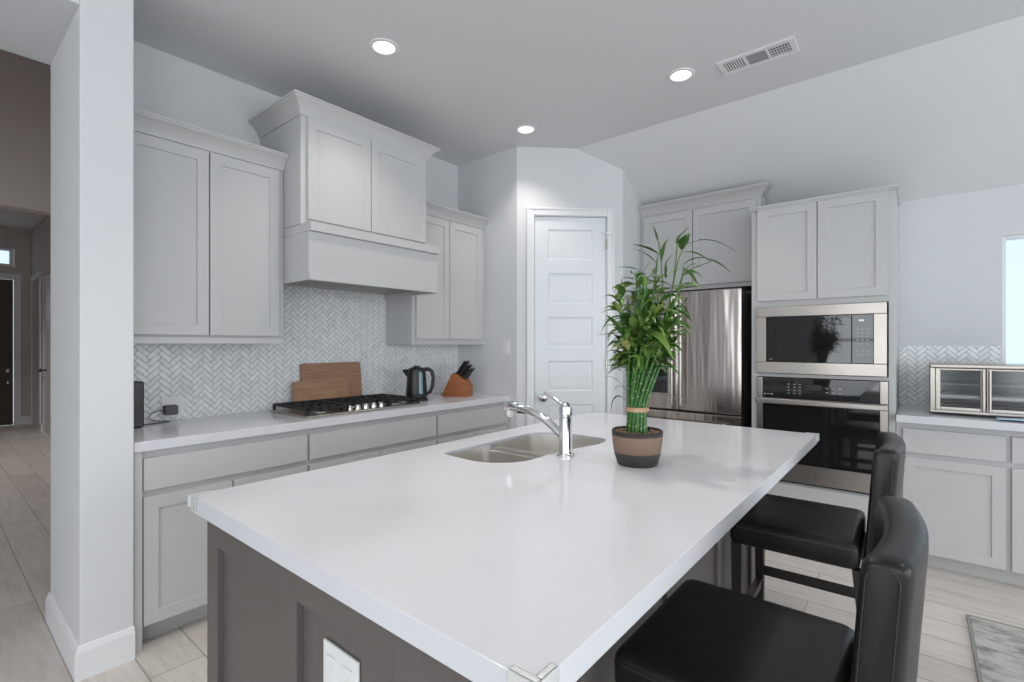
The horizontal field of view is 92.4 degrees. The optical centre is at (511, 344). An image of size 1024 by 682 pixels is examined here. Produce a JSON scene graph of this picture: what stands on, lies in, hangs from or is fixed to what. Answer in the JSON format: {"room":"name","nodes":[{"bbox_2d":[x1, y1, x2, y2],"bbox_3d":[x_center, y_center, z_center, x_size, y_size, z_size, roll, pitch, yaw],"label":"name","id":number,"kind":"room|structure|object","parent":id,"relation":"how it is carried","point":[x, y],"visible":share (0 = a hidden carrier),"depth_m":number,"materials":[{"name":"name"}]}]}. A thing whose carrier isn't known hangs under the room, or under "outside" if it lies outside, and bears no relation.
{"room":"kitchen","nodes":[
{"label":"kitchen","id":0,"kind":"room"},
{"bbox_2d":[0,227,30,416],"bbox_3d":[-9.117,-0.344,7.429,0.120,3.400,2.860,0,0,40],"label":"wall","id":1,"kind":"structure","parent":0,"point":[19,240],"depth_m":8.33,"materials":[{"name":"grey paint"}]},
{"bbox_2d":[0,279,12,425],"bbox_3d":[-8.664,0.131,7.882,0.133,2.430,0.927,0,0,40],"label":"door","id":2,"kind":"structure","parent":1,"relation":"in","point":[6,286],"depth_m":8.19,"materials":[{"name":"brown wood"}]},
{"bbox_2d":[0,247,13,266],"bbox_3d":[-8.682,-1.454,7.897,0.075,0.300,0.935,0,0,40],"label":"window","id":3,"kind":"structure","parent":1,"relation":"in","point":[11,251],"depth_m":8.21,"materials":[{"name":"white paint"}]},
{"bbox_2d":[0,273,20,424],"bbox_3d":[-8.657,0.086,7.876,0.020,2.540,1.115,0,0,40],"label":"trim","id":4,"kind":"structure","parent":1,"relation":"attached to","point":[17,277],"depth_m":8.27,"materials":[{"name":"white paint"}]},
{"bbox_2d":[21,416,29,424],"bbox_3d":[-8.266,1.288,8.351,0.018,0.136,0.115,0,0,40],"label":"baseboard","id":5,"kind":"structure","parent":1,"relation":"attached to","point":[24,419],"depth_m":8.34,"materials":[{"name":"white paint"}]},
{"bbox_2d":[0,208,45,230],"bbox_3d":[-6.187,-2.544,4.286,8.400,1.200,3.940,0,0,40],"label":"ceiling","id":6,"kind":"structure","parent":0,"point":[9,218],"depth_m":7.64,"materials":[{"name":"white paint"}]},
{"bbox_2d":[0,49,50,214],"bbox_3d":[-5.813,-0.844,3.914,0.150,4.400,3.840,0,0,40],"label":"wall","id":7,"kind":"structure","parent":0,"point":[25,83],"depth_m":4.92,"materials":[{"name":"grey paint"}]},
{"bbox_2d":[31,215,50,431],"bbox_3d":[-4.997,-0.844,5.807,8.300,4.400,0.120,0,0,40],"label":"wall","id":8,"kind":"structure","parent":0,"point":[41,233],"depth_m":7.92,"materials":[{"name":"grey paint"}]},
{"bbox_2d":[30,271,40,430],"bbox_3d":[-7.764,0.106,8.000,1.000,2.500,0.018,0,0,40],"label":"trim","id":9,"kind":"structure","parent":8,"relation":"attached to","point":[37,275],"depth_m":7.87,"materials":[{"name":"white paint"}]},
{"bbox_2d":[38,273,50,434],"bbox_3d":[-6.923,0.143,7.323,0.880,2.415,0.132,0,0,40],"label":"door","id":10,"kind":"structure","parent":8,"relation":"in","point":[47,369],"depth_m":7.46,"materials":[{"name":"white paint"}]},
{"bbox_2d":[51,0,133,644],"bbox_3d":[-1.959,-0.144,2.277,0.680,3.000,0.180,0,0,40],"label":"wall","id":11,"kind":"structure","parent":0,"point":[92,67],"depth_m":2.08,"materials":[{"name":"white paint"}]},
{"bbox_2d":[0,0,79,64],"bbox_3d":[-3.582,-1.562,0.310,0.680,0.365,4.920,0,0,40],"label":"ceiling","id":12,"kind":"structure","parent":11,"relation":"attached to","point":[32,29],"depth_m":2.12,"materials":[{"name":"white paint"}]},
{"bbox_2d":[45,592,134,681],"bbox_3d":[-1.958,1.288,2.264,0.698,0.136,0.198,0,0,40],"label":"baseboard","id":13,"kind":"structure","parent":11,"relation":"attached to","point":[94,657],"depth_m":2.06,"materials":[{"name":"white paint"}]},
{"bbox_2d":[134,41,457,422],"bbox_3d":[-1.362,-0.144,3.570,0.126,3.000,2.774,0,0,40],"label":"wall","id":14,"kind":"structure","parent":0,"point":[320,325],"depth_m":3.13,"materials":[{"name":"tile"}]},
{"bbox_2d":[161,396,183,417],"bbox_3d":[-1.923,0.355,2.785,0.008,0.112,0.110,0,0,40],"label":"wall outlet","id":15,"kind":"object","parent":14,"relation":"attached to","point":[179,401],"visible":0.7,"depth_m":2.79,"materials":[{"name":"white plastic"}]},
{"bbox_2d":[176,400,181,412],"bbox_3d":[-1.902,0.355,2.805,0.002,0.068,0.033,0,0,40],"label":"socket","id":16,"kind":"object","parent":15,"relation":"attached to","point":[178,402],"depth_m":2.81,"materials":[{"name":"white plastic"}]},
{"bbox_2d":[134,108,288,343],"bbox_3d":[-1.726,-0.564,2.724,0.399,1.120,0.797,0,0,40],"label":"upper cabinet","id":17,"kind":"object","parent":14,"relation":"attached to","point":[208,205],"visible":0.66,"depth_m":2.60,"materials":[{"name":"grey paint"}]},
{"bbox_2d":[248,89,440,243],"bbox_3d":[-1.093,-1.057,3.332,0.601,0.722,1.083,0,0,40],"label":"upper cabinet","id":18,"kind":"object","parent":14,"relation":"attached to","point":[343,168],"visible":0.86,"depth_m":3.04,"materials":[{"name":"grey paint"}]},
{"bbox_2d":[283,221,439,297],"bbox_3d":[-1.069,-0.530,3.329,0.640,0.328,0.967,0,0,40],"label":"range hood","id":19,"kind":"object","parent":14,"relation":"attached to","point":[315,254],"visible":0.97,"depth_m":3.04,"materials":[{"name":"grey paint"}]},
{"bbox_2d":[386,200,489,344],"bbox_3d":[-0.600,-0.545,4.089,0.399,1.092,0.798,0,0,40],"label":"upper cabinet","id":20,"kind":"object","parent":14,"relation":"attached to","point":[454,315],"visible":0.77,"depth_m":3.96,"materials":[{"name":"grey paint"}]},
{"bbox_2d":[458,147,516,429],"bbox_3d":[-0.230,-0.144,4.382,0.799,3.000,0.120,0,0,40],"label":"wall","id":21,"kind":"structure","parent":0,"point":[487,186],"depth_m":4.22,"materials":[{"name":"white paint"}]},
{"bbox_2d":[503,340,509,354],"bbox_3d":[-0.046,0.024,4.146,0.078,0.125,0.010,0,0,40],"label":"light switch","id":22,"kind":"object","parent":21,"relation":"attached to","point":[506,343],"visible":1,"depth_m":4.14,"materials":[{"name":"white plastic"}]},
{"bbox_2d":[0,422,1023,681],"bbox_3d":[-2.970,1.416,2.450,16.700,0.120,10.000,0,0,40],"label":"floor","id":23,"kind":"structure","parent":0,"point":[29,652],"depth_m":2.58,"materials":[{"name":"beige wood"}]},
{"bbox_2d":[134,429,306,653],"bbox_3d":[-1.639,0.914,2.651,0.623,0.883,0.795,0,0,40],"label":"base cabinet","id":24,"kind":"object","parent":23,"relation":"on","point":[170,540],"visible":0.56,"depth_m":2.29,"materials":[{"name":"grey paint"}]},
{"bbox_2d":[134,392,510,452],"bbox_3d":[-1.071,0.451,3.329,0.628,0.045,2.570,0,0,40],"label":"countertop","id":25,"kind":"structure","parent":24,"relation":"on","point":[199,430],"depth_m":2.69,"materials":[{"name":"white stone"}]},
{"bbox_2d":[134,381,143,428],"bbox_3d":[-1.959,0.309,2.496,0.090,0.238,0.128,0,0,40],"label":"smart speaker","id":26,"kind":"object","parent":25,"relation":"on","point":[138,385],"visible":0.43,"depth_m":2.50},
{"bbox_2d":[144,405,177,424],"bbox_3d":[-1.942,0.384,2.682,0.066,0.088,0.218,0,0,25],"label":"charger","id":27,"kind":"object","parent":25,"relation":"on","point":[167,409],"visible":0.98,"depth_m":2.72,"materials":[{"name":"black plastic"}]},
{"bbox_2d":[292,379,348,401],"bbox_3d":[-1.323,0.337,3.420,0.038,0.179,0.408,0,0,40],"label":"cutting board","id":28,"kind":"object","parent":25,"relation":"on","point":[332,388],"visible":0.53,"depth_m":3.40,"materials":[{"name":"brown wood"}]},
{"bbox_2d":[300,362,361,396],"bbox_3d":[-1.285,0.278,3.516,0.052,0.296,0.460,0,0,40],"label":"cutting board","id":29,"kind":"object","parent":25,"relation":"on","point":[351,371],"visible":0.47,"depth_m":3.54,"materials":[{"name":"brown wood"}]},
{"bbox_2d":[270,394,421,417],"bbox_3d":[-1.090,0.402,3.310,0.465,0.052,0.860,0,0,40],"label":"gas cooktop","id":30,"kind":"object","parent":25,"relation":"in","point":[354,404],"visible":1,"depth_m":3.18,"materials":[{"name":"metal"}]},
{"bbox_2d":[403,366,434,401],"bbox_3d":[-0.718,0.295,3.758,0.201,0.267,0.180,0,0,-39],"label":"electric kettle","id":31,"kind":"object","parent":25,"relation":"on","point":[416,385],"visible":0.89,"depth_m":3.69,"materials":[{"name":"black plastic"}]},
{"bbox_2d":[442,372,472,396],"bbox_3d":[-0.453,0.329,4.091,0.226,0.198,0.132,0,0,17],"label":"knife block","id":32,"kind":"object","parent":25,"relation":"on","point":[456,386],"visible":0.87,"depth_m":4.03,"materials":[{"name":"brown wood"}]},
{"bbox_2d":[456,361,465,373],"bbox_3d":[-0.418,0.188,4.038,0.088,0.113,0.028,0,0,17],"label":"knife","id":33,"kind":"object","parent":32,"relation":"in","point":[464,362],"visible":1,"depth_m":4.03,"materials":[{"name":"black plastic"}]},
{"bbox_2d":[459,364,468,376],"bbox_3d":[-0.394,0.212,4.031,0.083,0.105,0.028,0,0,17],"label":"knife","id":34,"kind":"object","parent":32,"relation":"in","point":[467,365],"visible":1,"depth_m":4.02,"materials":[{"name":"black plastic"}]},
{"bbox_2d":[463,367,470,378],"bbox_3d":[-0.370,0.236,4.023,0.077,0.097,0.028,0,0,17],"label":"knife","id":35,"kind":"object","parent":32,"relation":"in","point":[469,369],"visible":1,"depth_m":4.01,"materials":[{"name":"black plastic"}]},
{"bbox_2d":[306,411,435,470],"bbox_3d":[-1.081,0.914,3.328,0.623,0.883,0.960,0,0,40],"label":"base cabinet","id":36,"kind":"object","parent":23,"relation":"on","point":[327,446],"visible":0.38,"depth_m":3.06,"materials":[{"name":"grey paint"}]},
{"bbox_2d":[435,402,507,444],"bbox_3d":[-0.517,0.914,4.012,0.623,0.883,0.812,0,0,40],"label":"base cabinet","id":37,"kind":"object","parent":23,"relation":"on","point":[455,424],"visible":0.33,"depth_m":3.76,"materials":[{"name":"grey paint"}]},
{"bbox_2d":[207,521,754,681],"bbox_3d":[0.179,0.914,1.946,0.940,0.883,2.170,0,0,40],"label":"kitchen island","id":38,"kind":"object","parent":23,"relation":"on","point":[266,622],"visible":0.12,"depth_m":1.20,"materials":[{"name":"grey paint"}]},
{"bbox_2d":[323,638,359,681],"bbox_3d":[-0.344,0.670,0.985,0.126,0.116,0.010,0,0,40],"label":"wall outlet","id":39,"kind":"object","parent":38,"relation":"attached to","point":[338,665],"visible":1,"depth_m":0.99,"materials":[{"name":"white plastic"}]},
{"bbox_2d":[326,654,335,681],"bbox_3d":[-0.369,0.670,1.000,0.034,0.068,0.002,0,0,40],"label":"socket","id":40,"kind":"object","parent":39,"relation":"attached to","point":[330,658],"depth_m":1.00,"materials":[{"name":"white plastic"}]},
{"bbox_2d":[342,665,351,681],"bbox_3d":[-0.324,0.670,0.964,0.034,0.068,0.002,0,0,40],"label":"socket","id":41,"kind":"object","parent":39,"relation":"attached to","point":[346,669],"depth_m":0.96,"materials":[{"name":"white plastic"}]},
{"bbox_2d":[191,412,816,681],"bbox_3d":[0.274,0.451,1.869,1.220,0.045,2.243,0,0,40],"label":"island countertop","id":42,"kind":"structure","parent":38,"relation":"on","point":[485,569],"depth_m":1.15,"materials":[{"name":"white stone"}]},
{"bbox_2d":[187,491,209,511],"bbox_3d":[-0.884,0.444,1.395,0.054,0.039,0.055,0,0,40],"label":"guard","id":43,"kind":"object","parent":42,"relation":"attached to","point":[191,498],"visible":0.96,"depth_m":1.38,"materials":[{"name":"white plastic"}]},
{"bbox_2d":[447,434,604,462],"bbox_3d":[0.085,0.558,2.075,0.390,0.238,0.697,0,0,40],"label":"sink","id":44,"kind":"object","parent":42,"relation":"in","point":[525,448],"visible":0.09,"depth_m":2.19,"materials":[{"name":"metal"}]},
{"bbox_2d":[507,663,558,681],"bbox_3d":[0.028,0.444,0.642,0.054,0.039,0.055,0,0,40],"label":"guard","id":45,"kind":"object","parent":42,"relation":"attached to","point":[550,673],"visible":1,"depth_m":0.64,"materials":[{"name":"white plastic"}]},
{"bbox_2d":[503,392,573,457],"bbox_3d":[0.101,0.307,1.971,0.338,0.242,0.066,0,0,40],"label":"kitchen faucet","id":46,"kind":"object","parent":42,"relation":"on","point":[563,431],"visible":1,"depth_m":1.88,"materials":[{"name":"silver metal"}]},
{"bbox_2d":[557,406,573,457],"bbox_3d":[0.206,0.332,1.885,0.066,0.193,0.066,0,0,40],"label":"faucet","id":47,"kind":"object","parent":46,"relation":"attached to","point":[564,430],"depth_m":1.86,"materials":[{"name":"silver metal"}]},
{"bbox_2d":[612,426,662,467],"bbox_3d":[0.449,0.366,1.762,0.180,0.123,0.180,0,0,40],"label":"pot","id":48,"kind":"object","parent":42,"relation":"on","point":[634,446],"depth_m":1.70,"materials":[{"name":"ceramic"}]},
{"bbox_2d":[601,226,734,467],"bbox_3d":[0.510,0.001,1.739,0.440,0.855,0.389,0,0,40],"label":"bamboo","id":49,"kind":"object","parent":42,"relation":"on","point":[645,340],"visible":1,"depth_m":1.72,"materials":[{"name":"plant"}]},
{"bbox_2d":[806,432,818,442],"bbox_3d":[1.432,0.444,2.344,0.054,0.039,0.055,0,0,40],"label":"guard","id":50,"kind":"object","parent":42,"relation":"attached to","point":[816,434],"visible":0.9,"depth_m":2.33,"materials":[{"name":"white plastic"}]},
{"bbox_2d":[628,287,751,427],"bbox_3d":[1.520,0.464,4.126,0.910,1.785,0.721,0,0,40],"label":"refrigerator","id":51,"kind":"object","parent":23,"relation":"on","point":[713,385],"visible":0.52,"depth_m":3.76,"materials":[{"name":"grey metal"}]},
{"bbox_2d":[614,496,928,681],"bbox_3d":[0.605,0.861,1.154,0.572,0.991,0.495,0,0,40],"label":"bar stool","id":52,"kind":"object","parent":23,"relation":"on","point":[703,631],"visible":1,"depth_m":1.10,"materials":[{"name":"black leather"}]},
{"bbox_2d":[730,431,905,607],"bbox_3d":[1.258,0.861,2.026,0.572,0.991,0.495,0,0,38],"label":"bar stool","id":53,"kind":"object","parent":23,"relation":"on","point":[835,535],"visible":0.7,"depth_m":1.93,"materials":[{"name":"black leather"}]},
{"bbox_2d":[749,184,899,531],"bbox_3d":[2.269,0.183,3.562,0.851,2.345,0.713,0,0,40],"label":"oven tower","id":54,"kind":"object","parent":23,"relation":"on","point":[840,248],"visible":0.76,"depth_m":3.27,"materials":[{"name":"grey paint"}]},
{"bbox_2d":[755,376,887,494],"bbox_3d":[2.192,0.595,3.465,0.749,0.726,0.555,0,0,40],"label":"oven","id":55,"kind":"object","parent":54,"relation":"in","point":[847,415],"visible":0.88,"depth_m":3.25,"materials":[{"name":"grey metal"}]},
{"bbox_2d":[756,302,886,376],"bbox_3d":[2.193,-0.032,3.474,0.750,0.470,0.460,0,0,40],"label":"microwave","id":56,"kind":"object","parent":54,"relation":"in","point":[848,339],"visible":1,"depth_m":3.27,"materials":[{"name":"metal"}]},
{"bbox_2d":[896,422,1007,582],"bbox_3d":[2.785,0.914,3.146,0.492,0.883,0.698,0,0,40],"label":"base cabinet","id":57,"kind":"object","parent":23,"relation":"on","point":[956,478],"visible":0.69,"depth_m":2.85,"materials":[{"name":"grey paint"}]},
{"bbox_2d":[966,614,1023,681],"bbox_3d":[2.258,1.351,1.339,1.400,0.010,1.740,0,0,40],"label":"area rug","id":58,"kind":"object","parent":23,"relation":"on","point":[997,647],"visible":1,"depth_m":2.17,"materials":[{"name":"grey fabric"}]},
{"bbox_2d":[1007,431,1023,586],"bbox_3d":[3.165,0.914,2.833,0.492,0.883,0.698,0,0,40],"label":"base cabinet","id":59,"kind":"object","parent":23,"relation":"on","point":[1015,572],"visible":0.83,"depth_m":2.71,"materials":[{"name":"grey paint"}]},
{"bbox_2d":[896,404,1023,431],"bbox_3d":[3.156,0.451,2.804,1.499,0.045,0.744,0,0,40],"label":"countertop","id":60,"kind":"structure","parent":59,"relation":"on","point":[906,413],"depth_m":2.88,"materials":[{"name":"white stone"}]},
{"bbox_2d":[929,362,1023,417],"bbox_3d":[2.892,0.275,3.016,0.500,0.307,0.447,0,0,40],"label":"display cabinet","id":61,"kind":"object","parent":60,"relation":"on","point":[980,389],"visible":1,"depth_m":3.02,"materials":[{"name":"metal"}]},
{"bbox_2d":[940,394,1023,401],"bbox_3d":[2.910,0.322,3.038,0.400,0.023,0.290,0,0,40],"label":"baking tray","id":62,"kind":"object","parent":61,"relation":"on","point":[951,396],"depth_m":2.95,"materials":[{"name":"metal"}]},
{"bbox_2d":[995,417,1023,420],"bbox_3d":[2.821,0.417,2.736,0.180,0.015,0.089,0,0,40],"label":"packet","id":63,"kind":"object","parent":60,"relation":"on","point":[998,418],"visible":1,"depth_m":2.74,"materials":[{"name":"blue"}]},
{"bbox_2d":[517,147,622,427],"bbox_3d":[0.484,-0.144,4.177,0.900,3.000,0.120,0,0,-5],"label":"wall","id":64,"kind":"structure","parent":0,"point":[546,177],"depth_m":4.11,"materials":[{"name":"white paint"}]},
{"bbox_2d":[527,207,614,425],"bbox_3d":[0.491,0.108,4.138,0.743,2.496,0.180,0,0,-5],"label":"door","id":65,"kind":"structure","parent":64,"relation":"in","point":[571,251],"depth_m":4.13,"materials":[{"name":"white paint"}]},
{"bbox_2d":[134,0,1023,205],"bbox_3d":[0.402,-1.341,-0.299,7.800,0.846,9.450,0,0,40],"label":"ceiling","id":66,"kind":"structure","parent":0,"point":[925,98],"depth_m":2.92,"materials":[{"name":"white paint"}]},
{"bbox_2d":[369,38,398,55],"bbox_3d":[-0.707,-1.641,2.713,0.164,0.006,0.164,0,0,40],"label":"recessed light","id":67,"kind":"object","parent":66,"relation":"in","point":[381,46],"visible":1,"depth_m":2.71,"materials":[{"name":"white plastic"}]},
{"bbox_2d":[515,124,535,133],"bbox_3d":[0.105,-1.641,3.750,0.164,0.006,0.164,0,0,40],"label":"recessed light","id":68,"kind":"object","parent":66,"relation":"in","point":[522,129],"visible":1,"depth_m":3.75,"materials":[{"name":"white plastic"}]},
{"bbox_2d":[667,67,694,82],"bbox_3d":[1.031,-1.641,2.996,0.164,0.006,0.164,0,0,40],"label":"recessed light","id":69,"kind":"object","parent":66,"relation":"in","point":[678,75],"visible":1,"depth_m":2.99,"materials":[{"name":"white plastic"}]},
{"bbox_2d":[716,36,799,75],"bbox_3d":[1.399,-1.640,2.804,0.398,0.008,0.170,0,0,40],"label":"ceiling vent","id":70,"kind":"object","parent":66,"relation":"in","point":[787,46],"visible":1,"depth_m":2.79,"materials":[{"name":"white plastic"}]},
{"bbox_2d":[623,171,641,414],"bbox_3d":[1.161,-0.086,4.519,0.120,2.885,0.850,0,0,40],"label":"wall","id":71,"kind":"structure","parent":0,"point":[631,214],"depth_m":4.25,"materials":[{"name":"white paint"}]},
{"bbox_2d":[637,181,771,292],"bbox_3d":[1.662,-0.844,4.194,1.061,0.765,0.435,0,0,40],"label":"upper cabinet","id":72,"kind":"object","parent":71,"relation":"attached to","point":[723,216],"visible":0.86,"depth_m":4.04,"materials":[{"name":"grey paint"}]},
{"bbox_2d":[766,376,885,403],"bbox_3d":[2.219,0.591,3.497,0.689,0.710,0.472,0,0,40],"label":"control panel","id":73,"kind":"object","parent":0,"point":[766,376],"depth_m":3.31,"materials":[{"name":"black glass"}]},
{"bbox_2d":[744,184,1023,404],"bbox_3d":[3.811,0.135,2.829,6.360,2.442,0.126,0,0,40],"label":"wall","id":74,"kind":"structure","parent":0,"point":[950,246],"depth_m":3.39,"materials":[{"name":"white paint"}]},
{"bbox_2d":[1002,234,1023,363],"bbox_3d":[3.833,-0.199,2.775,1.558,1.030,0.120,0,0,40],"label":"window","id":75,"kind":"structure","parent":74,"relation":"in","point":[1013,237],"depth_m":3.24,"materials":[{"name":"white paint"}]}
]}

